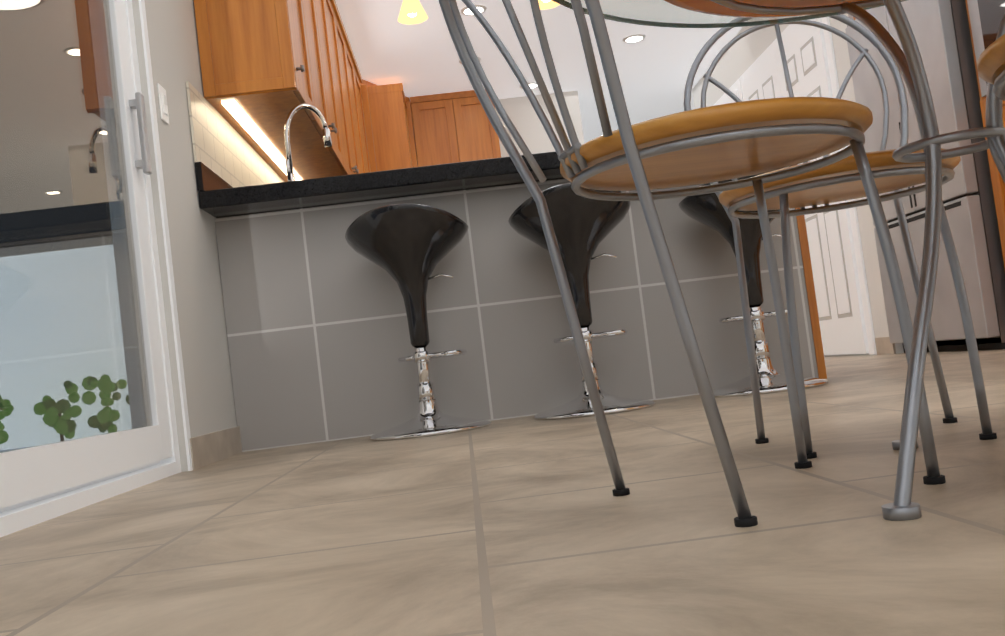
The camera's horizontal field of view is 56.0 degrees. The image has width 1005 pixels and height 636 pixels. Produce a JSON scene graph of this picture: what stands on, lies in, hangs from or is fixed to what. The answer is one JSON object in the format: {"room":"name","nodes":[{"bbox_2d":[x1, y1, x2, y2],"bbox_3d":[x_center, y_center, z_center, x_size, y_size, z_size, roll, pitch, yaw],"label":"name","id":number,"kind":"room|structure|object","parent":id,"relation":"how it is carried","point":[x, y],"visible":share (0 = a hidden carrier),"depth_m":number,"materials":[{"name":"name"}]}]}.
{"room":"dining room and kitchen","nodes":[
{"label":"dining room and kitchen","id":0,"kind":"room"},
{"bbox_2d":[132,0,282,471],"bbox_3d":[-1.170,-0.731,3.096,0.150,2.440,9.900,-7,-3,-3],"label":"wall","id":1,"kind":"structure","parent":0,"point":[173,45],"depth_m":3.13,"materials":[{"name":"grey paint"}]},
{"bbox_2d":[0,0,192,536],"bbox_3d":[-1.084,-0.689,1.677,0.147,2.195,2.465,-7,-3,-3],"label":"glass door","id":2,"kind":"structure","parent":1,"relation":"attached to","point":[39,483],"depth_m":2.39,"materials":[{"name":"white"}]},
{"bbox_2d":[157,83,168,124],"bbox_3d":[-1.079,-0.682,3.012,0.011,0.116,0.072,-7,-3,-3],"label":"light switch","id":3,"kind":"object","parent":1,"relation":"attached to","point":[164,115],"visible":0.62,"depth_m":2.97,"materials":[{"name":"white plastic"}]},
{"bbox_2d":[190,426,241,469],"bbox_3d":[-0.952,0.427,3.152,0.012,0.095,0.620,-7,-3,-3],"label":"baseboard","id":4,"kind":"structure","parent":1,"relation":"attached to","point":[210,448],"depth_m":3.10,"materials":[{"name":"tile"}]},
{"bbox_2d":[194,0,321,135],"bbox_3d":[-1.032,-1.384,3.879,0.348,1.096,0.559,-7,-3,-3],"label":"upper cabinet","id":5,"kind":"object","parent":1,"relation":"attached to","point":[267,66],"depth_m":3.58,"materials":[{"name":"brown wood"}]},
{"bbox_2d":[242,0,349,179],"bbox_3d":[-1.061,-1.346,4.566,0.346,1.096,1.078,-7,-3,-3],"label":"upper cabinet","id":6,"kind":"object","parent":1,"relation":"attached to","point":[310,157],"depth_m":4.74,"materials":[{"name":"brown wood"}]},
{"bbox_2d":[283,0,361,181],"bbox_3d":[-1.100,-1.294,5.512,0.346,1.096,1.079,-7,-3,-3],"label":"upper cabinet","id":7,"kind":"object","parent":1,"relation":"attached to","point":[341,49],"depth_m":5.77,"materials":[{"name":"brown wood"}]},
{"bbox_2d":[346,36,369,172],"bbox_3d":[-1.138,-1.244,6.426,0.346,1.096,1.013,-7,-3,-3],"label":"upper cabinet","id":8,"kind":"object","parent":1,"relation":"attached to","point":[359,107],"depth_m":6.70,"materials":[{"name":"brown wood"}]},
{"bbox_2d":[362,79,425,171],"bbox_3d":[-0.980,-1.214,7.406,0.744,1.096,1.062,-7,-3,-3],"label":"upper cabinet","id":9,"kind":"object","parent":1,"relation":"attached to","point":[393,119],"depth_m":7.05,"materials":[{"name":"brown wood"}]},
{"bbox_2d":[0,349,1004,635],"bbox_3d":[3.163,0.092,5.009,8.730,0.060,13.450,-7,-3,-3],"label":"floor","id":10,"kind":"structure","parent":0,"point":[520,527],"depth_m":1.12,"materials":[{"name":"tile"}]},
{"bbox_2d":[186,81,409,451],"bbox_3d":[-0.816,-0.088,5.590,0.630,1.325,4.577,-7,-3,-3],"label":"countertop","id":11,"kind":"structure","parent":10,"relation":"on","point":[318,338],"depth_m":3.49,"materials":[{"name":"tile"}]},
{"bbox_2d":[284,104,331,180],"bbox_3d":[-0.822,-0.649,3.709,0.296,0.384,0.230,-7,-3,-3],"label":"faucet","id":12,"kind":"object","parent":11,"relation":"on","point":[326,139],"visible":0.56,"depth_m":3.67,"materials":[{"name":"silver metal"}]},
{"bbox_2d":[345,204,490,440],"bbox_3d":[-0.293,0.016,3.267,0.428,0.762,0.428,-7,-3,-3],"label":"bar stool","id":13,"kind":"object","parent":10,"relation":"on","point":[408,248],"visible":1,"depth_m":3.18,"materials":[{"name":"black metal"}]},
{"bbox_2d":[508,182,654,419],"bbox_3d":[0.270,-0.053,3.268,0.428,0.762,0.428,-7,-3,-3],"label":"bar stool","id":14,"kind":"object","parent":10,"relation":"on","point":[583,227],"visible":0.83,"depth_m":3.18,"materials":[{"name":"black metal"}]},
{"bbox_2d":[382,150,826,420],"bbox_3d":[0.409,-0.144,3.832,1.644,0.962,0.957,-7,-3,-3],"label":"countertop","id":15,"kind":"structure","parent":10,"relation":"on","point":[502,303],"depth_m":3.54,"materials":[{"name":"tile"}]},
{"bbox_2d":[438,0,945,527],"bbox_3d":[0.202,-0.203,1.172,0.529,0.867,0.464,-7,-3,-3],"label":"dining chair","id":16,"kind":"object","parent":10,"relation":"on","point":[710,144],"visible":1,"depth_m":1.13,"materials":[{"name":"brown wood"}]},
{"bbox_2d":[679,166,828,397],"bbox_3d":[0.874,-0.125,3.317,0.428,0.762,0.428,-7,-3,-3],"label":"bar stool","id":17,"kind":"object","parent":10,"relation":"on","point":[708,209],"visible":0.56,"depth_m":3.27,"materials":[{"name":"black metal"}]},
{"bbox_2d":[552,0,1004,520],"bbox_3d":[0.556,-0.190,1.163,1.040,0.754,1.040,-7,-3,-3],"label":"dining table","id":18,"kind":"object","parent":10,"relation":"on","point":[908,61],"visible":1,"depth_m":1.11,"materials":[{"name":"silver metal"}]},
{"bbox_2d":[683,14,996,458],"bbox_3d":[0.596,-0.226,1.685,0.449,0.867,0.525,-7,-3,-3],"label":"dining chair","id":19,"kind":"object","parent":10,"relation":"on","point":[840,180],"visible":0.73,"depth_m":1.67,"materials":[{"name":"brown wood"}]},
{"bbox_2d":[845,0,1004,352],"bbox_3d":[2.366,-0.767,4.654,0.752,1.802,0.945,-7,-3,-3],"label":"refrigerator","id":20,"kind":"object","parent":10,"relation":"on","point":[941,30],"visible":0.62,"depth_m":4.27,"materials":[{"name":"silver metal"}]},
{"bbox_2d":[976,34,1004,100],"bbox_3d":[0.662,-0.277,0.816,0.427,0.867,0.520,-7,-3,-3],"label":"dining chair","id":21,"kind":"object","parent":10,"relation":"on","point":[990,62],"visible":1,"depth_m":0.93,"materials":[{"name":"brown wood"}]},
{"bbox_2d":[980,96,1004,266],"bbox_3d":[2.504,-0.482,3.565,0.671,1.095,1.110,-7,-3,-3],"label":"base cabinet","id":22,"kind":"object","parent":10,"relation":"on","point":[998,184],"depth_m":4.08,"materials":[{"name":"brown wood"}]},
{"bbox_2d":[967,0,1004,96],"bbox_3d":[2.256,-1.265,3.785,0.412,0.530,0.685,-7,-3,-3],"label":"built-in microwave","id":23,"kind":"object","parent":22,"relation":"in","point":[986,17],"visible":0.65,"depth_m":4.01,"materials":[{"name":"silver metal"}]},
{"bbox_2d":[495,91,580,156],"bbox_3d":[-0.344,-0.588,8.009,2.220,2.440,0.150,-7,-3,-3],"label":"wall","id":24,"kind":"structure","parent":0,"point":[523,117],"depth_m":8.02,"materials":[{"name":"white paint"}]},
{"bbox_2d":[418,89,500,165],"bbox_3d":[-0.377,-1.271,7.760,0.724,1.096,0.411,-7,-3,-3],"label":"upper cabinet","id":25,"kind":"object","parent":24,"relation":"attached to","point":[456,127],"depth_m":7.64,"materials":[{"name":"brown wood"}]},
{"bbox_2d":[335,0,746,142],"bbox_3d":[2.856,-2.406,5.133,8.730,0.100,13.450,-7,-3,-3],"label":"ceiling","id":26,"kind":"structure","parent":0,"point":[653,66],"depth_m":6.92,"materials":[{"name":"white paint"}]},
{"bbox_2d":[398,0,427,24],"bbox_3d":[-0.393,-1.577,3.585,0.116,0.905,0.116,-7,-3,-3],"label":"pendant light","id":27,"kind":"object","parent":26,"relation":"hanging from","point":[412,12],"visible":1,"depth_m":3.54,"materials":[{"name":"yellow glass"}]},
{"bbox_2d":[460,6,473,15],"bbox_3d":[-0.222,-1.922,5.869,0.082,0.035,0.160,-7,-3,-3],"label":"recessed light","id":28,"kind":"object","parent":26,"relation":"in","point":[465,10],"depth_m":5.95,"materials":[{"name":"white paint"}]},
{"bbox_2d":[475,4,486,12],"bbox_3d":[-0.135,-1.934,5.850,0.070,0.035,0.142,-7,-3,-3],"label":"recessed light","id":29,"kind":"object","parent":26,"relation":"in","point":[481,8],"depth_m":5.92,"materials":[{"name":"white paint"}]},
{"bbox_2d":[528,82,537,88],"bbox_3d":[0.243,-1.892,7.615,0.081,0.035,0.171,-7,-3,-3],"label":"recessed light","id":30,"kind":"object","parent":26,"relation":"in","point":[532,84],"depth_m":7.69,"materials":[{"name":"white paint"}]},
{"bbox_2d":[538,0,559,9],"bbox_3d":[0.113,-1.638,3.600,0.116,0.905,0.116,-7,-3,-3],"label":"pendant light","id":31,"kind":"object","parent":26,"relation":"hanging from","point":[546,4],"visible":0.62,"depth_m":3.62,"materials":[{"name":"yellow glass"}]},
{"bbox_2d":[622,34,645,42],"bbox_3d":[0.940,-2.020,6.774,0.162,0.035,0.176,-7,-3,-3],"label":"recessed light","id":32,"kind":"object","parent":26,"relation":"in","point":[634,38],"depth_m":6.86,"materials":[{"name":"white paint"}]},
{"bbox_2d":[574,91,583,144],"bbox_3d":[0.771,-0.723,8.062,0.030,2.440,0.150,-7,-3,-3],"label":"wall","id":33,"kind":"structure","parent":0,"point":[579,117],"depth_m":8.04,"materials":[{"name":"white paint"}]},
{"bbox_2d":[692,13,903,356],"bbox_3d":[2.460,-1.164,3.380,0.820,2.440,10.120,-7,-3,-3],"label":"wall","id":34,"kind":"structure","parent":0,"point":[737,60],"depth_m":5.38,"materials":[{"name":"white paint"}]},
{"bbox_2d":[713,15,876,354],"bbox_3d":[1.882,-0.756,6.902,0.087,2.120,3.040,-7,-3,-3],"label":"door","id":35,"kind":"structure","parent":34,"relation":"attached to","point":[840,283],"depth_m":5.72,"materials":[{"name":"white paint"}]},
{"bbox_2d":[853,0,968,19],"bbox_3d":[2.276,-1.834,4.714,0.691,0.295,1.005,-7,-3,-3],"label":"upper cabinet","id":36,"kind":"object","parent":34,"relation":"attached to","point":[965,0],"depth_m":4.17,"materials":[{"name":"brown wood"}]},
{"label":"outside","id":37,"kind":"structure","parent":0,"visible":0},
{"bbox_3d":[-5.275,1.144,4.879,8.270,0.060,18.000,-7,-3,-3],"label":"patio","id":38,"kind":"object","parent":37,"visible":0},
{"bbox_2d":[0,374,128,443],"bbox_3d":[-3.753,0.814,8.547,1.992,0.584,0.500,-7,-3,-3],"label":"hedge","id":39,"kind":"object","parent":38,"relation":"on","point":[83,399],"depth_m":8.49,"materials":[{"name":"green plant"}]},
{"bbox_2d":[0,236,131,449],"bbox_3d":[-5.642,0.406,9.014,8.090,1.900,0.260,-7,-3,-3],"label":"wall","id":40,"kind":"structure","parent":38,"relation":"on","point":[51,341],"depth_m":8.94,"materials":[{"name":"white paint"}]}
]}

